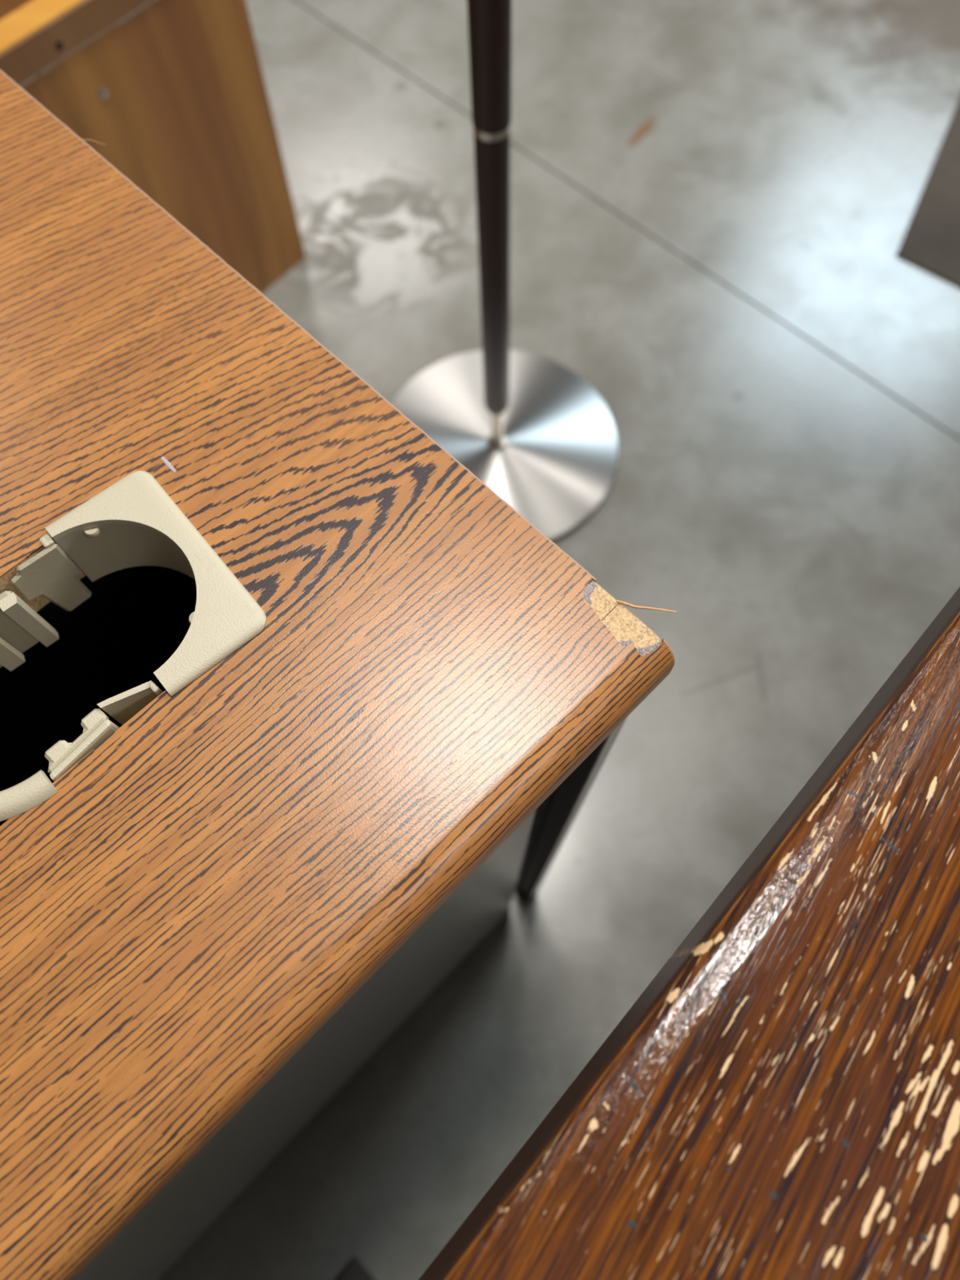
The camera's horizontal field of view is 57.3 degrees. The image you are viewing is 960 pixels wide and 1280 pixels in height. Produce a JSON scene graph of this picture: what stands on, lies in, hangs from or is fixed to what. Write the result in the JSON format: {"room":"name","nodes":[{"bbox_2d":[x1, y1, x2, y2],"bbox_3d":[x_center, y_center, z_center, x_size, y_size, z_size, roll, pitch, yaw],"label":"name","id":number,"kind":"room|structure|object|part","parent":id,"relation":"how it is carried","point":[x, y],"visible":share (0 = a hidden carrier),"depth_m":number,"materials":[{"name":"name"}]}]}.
{"room":"office","nodes":[
{"label":"office","id":0,"kind":"room"},
{"bbox_2d":[157,0,959,1279],"bbox_3d":[0.696,-0.235,1.301,15.000,0.120,15.000,41,73,16],"label":"floor","id":1,"kind":"structure","parent":0,"point":[713,202],"depth_m":1.30,"materials":[{"name":"concrete"}]},
{"bbox_2d":[0,0,306,293],"bbox_3d":[-0.743,-0.553,0.941,0.423,0.800,0.952,38,72,15],"label":"base cabinet","id":2,"kind":"object","parent":1,"relation":"on","point":[175,91],"visible":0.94,"depth_m":1.05,"materials":[{"name":"brown wood"}]},
{"bbox_3d":[-0.619,-0.541,0.695,0.016,0.356,0.950,38,72,15],"label":"panel","id":3,"kind":"part","parent":2,"relation":"part of","materials":[{"name":"brown wood"}]},
{"bbox_3d":[-0.590,-0.456,0.834,0.018,0.034,0.950,38,72,15],"label":"rail","id":4,"kind":"part","parent":2,"relation":"part of","materials":[{"name":"brown wood"}]},
{"bbox_2d":[0,69,676,1279],"bbox_3d":[-0.681,0.347,0.594,1.404,0.741,0.764,-43,73,-16],"label":"office desk","id":5,"kind":"object","parent":1,"relation":"on","point":[214,917],"visible":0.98,"depth_m":0.34,"materials":[{"name":"brown wood"}]},
{"bbox_2d":[0,565,196,826],"bbox_3d":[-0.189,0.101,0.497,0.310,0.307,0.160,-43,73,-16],"label":"cable grommet hole","id":6,"kind":"object","parent":5,"relation":"on","point":[133,620],"depth_m":0.49,"materials":[{"name":"beige plastic"}]},
{"bbox_2d":[0,471,266,821],"bbox_3d":[-0.165,0.014,0.353,0.148,0.048,0.098,-38,72,-14],"label":"cable grommet","id":7,"kind":"object","parent":5,"relation":"in","point":[133,522],"visible":0.98,"depth_m":0.35,"materials":[{"name":"beige plastic"}]},
{"bbox_3d":[-0.128,-0.026,0.346,0.046,0.003,0.094,-38,72,-14],"label":"plate","id":8,"kind":"part","parent":7,"relation":"part of","materials":[{"name":"beige plastic"}]},
{"bbox_3d":[-0.429,0.591,0.506,1.298,0.699,0.005,-43,73,-16],"label":"panel","id":9,"kind":"part","parent":5,"relation":"part of","materials":[{"name":"metal"}]},
{"bbox_3d":[0.059,0.148,0.689,0.025,0.695,0.016,-42,73,-16],"label":"leg","id":10,"kind":"part","parent":5,"relation":"part of","materials":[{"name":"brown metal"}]},
{"bbox_3d":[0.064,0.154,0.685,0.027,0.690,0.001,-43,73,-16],"label":"leg","id":11,"kind":"part","parent":5,"relation":"part of","materials":[{"name":"black metal"}]},
{"bbox_2d":[391,0,617,541],"bbox_3d":[0.023,-0.554,0.586,0.340,1.450,0.340,0,67,0],"label":"floor lamp","id":12,"kind":"object","parent":1,"relation":"on","point":[526,425],"visible":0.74,"depth_m":1.22,"materials":[{"name":"silver metal"}]},
{"bbox_3d":[0.025,-0.295,1.201,0.025,0.082,0.025,0,67,0],"label":"stem","id":13,"kind":"part","parent":12,"relation":"part of","materials":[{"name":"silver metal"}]},
{"bbox_2d":[333,586,959,1279],"bbox_3d":[0.810,0.006,0.719,0.750,0.765,2.170,40,73,15],"label":"table","id":14,"kind":"object","parent":1,"relation":"on","point":[780,1100],"visible":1,"depth_m":0.26,"materials":[{"name":"brown wood"}]},
{"bbox_3d":[-0.126,0.509,0.533,0.052,0.722,0.052,40,73,15],"label":"leg","id":15,"kind":"part","parent":14,"relation":"part of","materials":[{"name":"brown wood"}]},
{"bbox_2d":[896,98,959,287],"bbox_3d":[1.086,-0.797,1.469,0.589,0.004,0.964,24,69,10],"label":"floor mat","id":16,"kind":"object","parent":1,"relation":"on","point":[931,242],"visible":1,"depth_m":1.42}
]}

